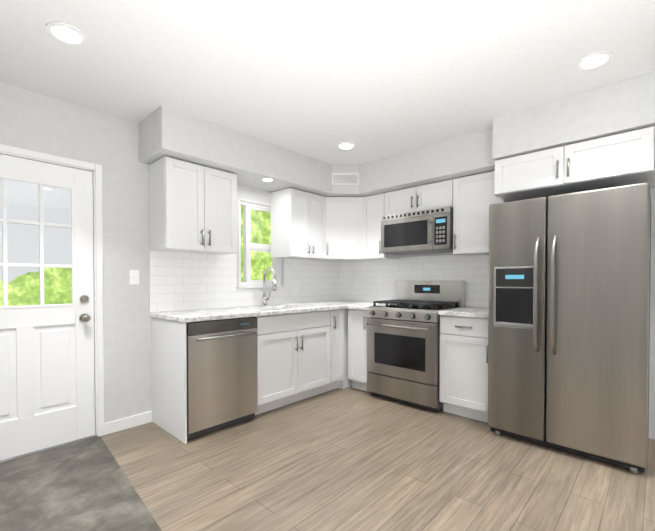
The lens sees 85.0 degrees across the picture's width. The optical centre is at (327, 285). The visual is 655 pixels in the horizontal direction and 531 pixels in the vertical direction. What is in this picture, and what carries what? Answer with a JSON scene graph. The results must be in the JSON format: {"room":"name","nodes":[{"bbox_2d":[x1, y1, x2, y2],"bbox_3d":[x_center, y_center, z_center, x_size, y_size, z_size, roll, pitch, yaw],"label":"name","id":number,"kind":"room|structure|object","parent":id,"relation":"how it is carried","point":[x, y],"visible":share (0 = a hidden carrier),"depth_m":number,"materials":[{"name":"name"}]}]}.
{"room":"kitchen","nodes":[
{"label":"kitchen","id":0,"kind":"room"},
{"bbox_2d":[0,82,327,422],"bbox_3d":[-1.591,-0.090,2.933,0.150,2.440,5.300,1,1,43],"label":"wall","id":1,"kind":"structure","parent":0,"point":[34,121],"depth_m":2.77,"materials":[{"name":"paint"}]},
{"bbox_2d":[0,154,94,459],"bbox_3d":[-2.010,0.139,2.374,0.114,1.970,0.798,1,1,43],"label":"entry door","id":2,"kind":"structure","parent":1,"relation":"in","point":[47,391],"depth_m":2.48,"materials":[{"name":"white wood"}]},
{"bbox_2d":[0,144,103,436],"bbox_3d":[-2.059,0.117,2.422,0.166,2.041,0.906,1,1,43],"label":"door frame","id":3,"kind":"structure","parent":1,"relation":"attached to","point":[96,169],"depth_m":2.67,"materials":[{"name":"white wood"}]},
{"bbox_2d":[104,411,151,434],"bbox_3d":[-1.580,1.086,2.843,0.013,0.090,0.354,1,1,43],"label":"baseboard","id":4,"kind":"structure","parent":1,"relation":"attached to","point":[125,423],"depth_m":2.82,"materials":[{"name":"white wood"}]},
{"bbox_2d":[129,270,138,284],"bbox_3d":[-1.545,-0.069,2.864,0.012,0.116,0.072,1,1,43],"label":"switch plate","id":5,"kind":"object","parent":1,"relation":"attached to","point":[134,277],"depth_m":2.86,"materials":[{"name":"white plastic"}]},
{"bbox_2d":[149,157,236,257],"bbox_3d":[-1.136,-0.642,3.061,0.328,0.700,0.630,1,1,43],"label":"upper cabinet","id":6,"kind":"object","parent":1,"relation":"attached to","point":[193,207],"depth_m":2.90,"materials":[{"name":"white wood"}]},
{"bbox_2d":[237,199,284,288],"bbox_3d":[-0.724,-0.427,3.802,0.130,0.903,0.610,1,1,43],"label":"window","id":7,"kind":"structure","parent":1,"relation":"in","point":[248,247],"depth_m":3.73,"materials":[{"name":"white"}]},
{"bbox_2d":[270,188,304,261],"bbox_3d":[-0.384,-0.653,3.869,0.328,0.700,0.328,1,1,43],"label":"upper cabinet","id":8,"kind":"object","parent":1,"relation":"attached to","point":[287,205],"depth_m":3.74,"materials":[{"name":"white wood"}]},
{"bbox_2d":[305,192,324,261],"bbox_3d":[-0.217,-0.655,4.027,0.357,0.700,0.366,1,1,43],"label":"upper cabinet","id":9,"kind":"object","parent":1,"relation":"attached to","point":[314,204],"depth_m":3.91,"materials":[{"name":"white wood"}]},
{"bbox_2d":[149,251,488,311],"bbox_3d":[0.125,-0.048,3.109,2.122,0.529,2.402,1,1,43],"label":"backsplash","id":10,"kind":"structure","parent":1,"relation":"attached to","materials":[{"name":"tile"}]},
{"bbox_2d":[321,197,364,261],"bbox_3d":[0.183,-0.658,4.227,0.671,0.700,0.670,1,1,43],"label":"upper cabinet","id":11,"kind":"object","parent":1,"relation":"attached to","point":[326,249],"depth_m":4.04,"materials":[{"name":"white wood"}]},
{"bbox_2d":[0,0,654,164],"bbox_3d":[0.148,-1.337,1.298,4.900,0.100,5.300,1,1,43],"label":"ceiling","id":12,"kind":"structure","parent":0,"point":[371,80],"depth_m":2.06,"materials":[{"name":"paint"}]},
{"bbox_2d":[46,21,86,45],"bbox_3d":[-1.337,-1.289,1.833,0.169,0.009,0.169,0,1,-2],"label":"recessed light","id":13,"kind":"object","parent":12,"relation":"in","point":[66,33],"depth_m":1.82,"materials":[{"name":"white plastic"}]},
{"bbox_2d":[337,142,354,149],"bbox_3d":[0.172,-1.310,3.352,0.169,0.009,0.169,0,1,-2],"label":"recessed light","id":14,"kind":"object","parent":12,"relation":"in","point":[344,145],"depth_m":3.33,"materials":[{"name":"white plastic"}]},
{"bbox_2d":[138,71,654,196],"bbox_3d":[0.471,-1.152,2.721,3.140,0.310,2.480,1,1,43],"label":"soffit ceiling","id":15,"kind":"structure","parent":12,"relation":"attached to","point":[623,106],"depth_m":2.85,"materials":[{"name":"paint"}]},
{"bbox_2d":[261,178,273,181],"bbox_3d":[-0.564,-1.002,3.371,0.115,0.008,0.115,0,1,7],"label":"recessed light","id":16,"kind":"object","parent":15,"relation":"in","point":[263,179],"depth_m":3.36,"materials":[{"name":"white plastic"}]},
{"bbox_2d":[332,173,358,184],"bbox_3d":[0.195,-1.169,3.908,0.300,0.130,0.010,0,1,-2],"label":"ceiling vent","id":17,"kind":"object","parent":15,"relation":"in","point":[345,178],"visible":1,"depth_m":3.91,"materials":[{"name":"white metal"}]},
{"bbox_2d":[576,51,612,69],"bbox_3d":[1.536,-1.292,2.057,0.169,0.009,0.169,0,1,-2],"label":"recessed light","id":18,"kind":"object","parent":12,"relation":"in","point":[598,59],"depth_m":2.04,"materials":[{"name":"white plastic"}]},
{"bbox_2d":[101,386,654,530],"bbox_3d":[0.148,1.203,1.334,4.900,0.100,5.300,1,1,43],"label":"floor","id":19,"kind":"structure","parent":0,"point":[350,458],"depth_m":2.14,"materials":[{"name":"brown wood"}]},
{"bbox_2d":[0,435,161,530],"bbox_3d":[-0.850,1.160,0.370,4.750,0.012,2.230,1,1,43],"label":"floor","id":20,"kind":"structure","parent":19,"relation":"on","point":[83,484],"depth_m":1.96,"materials":[{"name":"stone"}]},
{"bbox_2d":[186,317,256,439],"bbox_3d":[-0.997,0.696,2.979,0.653,0.868,0.606,1,1,43],"label":"dishwasher","id":21,"kind":"object","parent":19,"relation":"on","point":[221,373],"visible":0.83,"depth_m":2.76,"materials":[{"name":"grey metal"}]},
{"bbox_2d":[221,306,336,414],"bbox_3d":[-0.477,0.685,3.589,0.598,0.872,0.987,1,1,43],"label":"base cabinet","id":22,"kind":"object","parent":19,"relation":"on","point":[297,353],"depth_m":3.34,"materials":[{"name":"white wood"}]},
{"bbox_2d":[150,302,360,321],"bbox_3d":[-0.423,0.228,3.621,0.626,0.035,2.401,1,1,43],"label":"countertop","id":23,"kind":"structure","parent":22,"relation":"on","point":[300,307],"depth_m":3.12,"materials":[{"name":"white stone"}]},
{"bbox_2d":[261,267,276,305],"bbox_3d":[-0.582,0.010,3.683,0.220,0.399,0.111,1,1,43],"label":"faucet","id":24,"kind":"object","parent":23,"relation":"on","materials":[{"name":"silver metal"}]},
{"bbox_2d":[337,310,344,388],"bbox_3d":[-0.135,0.680,3.958,0.598,0.872,0.267,1,1,43],"label":"base cabinet","id":25,"kind":"object","parent":19,"relation":"on","point":[340,313],"depth_m":3.82,"materials":[{"name":"white wood"}]},
{"bbox_2d":[345,310,368,391],"bbox_3d":[0.522,0.680,3.981,0.284,0.872,0.597,1,1,43],"label":"base cabinet","id":26,"kind":"object","parent":19,"relation":"on","point":[356,371],"depth_m":3.80,"materials":[{"name":"white wood"}]},
{"bbox_2d":[345,302,385,309],"bbox_3d":[0.513,0.223,3.963,0.281,0.035,0.625,1,1,43],"label":"countertop","id":27,"kind":"structure","parent":26,"relation":"on","point":[364,305],"depth_m":3.80,"materials":[{"name":"white stone"}]},
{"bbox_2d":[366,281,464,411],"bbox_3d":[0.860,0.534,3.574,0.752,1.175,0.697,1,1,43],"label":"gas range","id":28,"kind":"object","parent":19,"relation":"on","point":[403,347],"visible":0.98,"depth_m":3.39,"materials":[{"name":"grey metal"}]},
{"bbox_2d":[438,314,487,422],"bbox_3d":[1.350,0.690,3.210,0.453,0.872,0.597,1,1,43],"label":"base cabinet","id":29,"kind":"object","parent":19,"relation":"on","point":[463,388],"depth_m":3.01,"materials":[{"name":"white wood"}]},
{"bbox_2d":[438,306,487,317],"bbox_3d":[1.341,0.234,3.194,0.453,0.035,0.625,1,1,43],"label":"countertop","id":30,"kind":"structure","parent":29,"relation":"on","point":[468,311],"depth_m":3.06,"materials":[{"name":"white stone"}]},
{"bbox_2d":[488,182,650,472],"bbox_3d":[1.770,0.252,2.645,0.909,1.764,0.800,1,1,43],"label":"refrigerator","id":31,"kind":"object","parent":19,"relation":"on","point":[569,323],"visible":1,"depth_m":2.35,"materials":[{"name":"grey metal"}]},
{"bbox_2d":[355,188,654,439],"bbox_3d":[1.956,-0.093,3.150,4.750,2.440,0.150,1,1,43],"label":"wall","id":32,"kind":"structure","parent":0,"point":[651,435],"depth_m":2.64,"materials":[{"name":"paint"}]},
{"bbox_2d":[365,193,400,261],"bbox_3d":[0.586,-0.656,4.067,0.336,0.700,0.356,1,1,43],"label":"upper cabinet","id":33,"kind":"object","parent":32,"relation":"attached to","point":[374,204],"depth_m":3.95,"materials":[{"name":"white wood"}]},
{"bbox_2d":[385,188,408,215],"bbox_3d":[0.880,-0.875,3.810,0.436,0.255,0.327,1,1,43],"label":"upper cabinet","id":34,"kind":"object","parent":32,"relation":"attached to","point":[396,202],"depth_m":3.74,"materials":[{"name":"white wood"}]},
{"bbox_2d":[409,179,452,211],"bbox_3d":[1.114,-0.872,3.593,0.436,0.255,0.327,1,1,43],"label":"upper cabinet","id":35,"kind":"object","parent":32,"relation":"attached to","point":[439,194],"depth_m":3.47,"materials":[{"name":"white wood"}]},
{"bbox_2d":[381,206,452,254],"bbox_3d":[0.954,-0.542,3.660,0.750,0.393,0.451,1,1,43],"label":"microwave","id":36,"kind":"object","parent":35,"relation":"attached to","point":[422,231],"visible":0.98,"depth_m":3.50,"materials":[{"name":"grey metal"}]},
{"bbox_2d":[450,171,502,257],"bbox_3d":[1.440,-0.645,3.292,0.451,0.700,0.327,1,1,43],"label":"upper cabinet","id":37,"kind":"object","parent":32,"relation":"attached to","point":[472,195],"depth_m":3.22,"materials":[{"name":"white wood"}]},
{"bbox_2d":[493,126,654,201],"bbox_3d":[1.856,-0.852,2.718,0.934,0.270,0.597,1,1,43],"label":"upper cabinet","id":38,"kind":"object","parent":32,"relation":"attached to","point":[627,158],"depth_m":2.47,"materials":[{"name":"white wood"}]},
{"label":"outside","id":39,"kind":"structure","parent":0,"visible":0},
{"bbox_2d":[0,178,271,305],"bbox_3d":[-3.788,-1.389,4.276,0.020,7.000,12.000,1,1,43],"label":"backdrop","id":40,"kind":"structure","parent":39,"point":[53,281],"depth_m":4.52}
]}

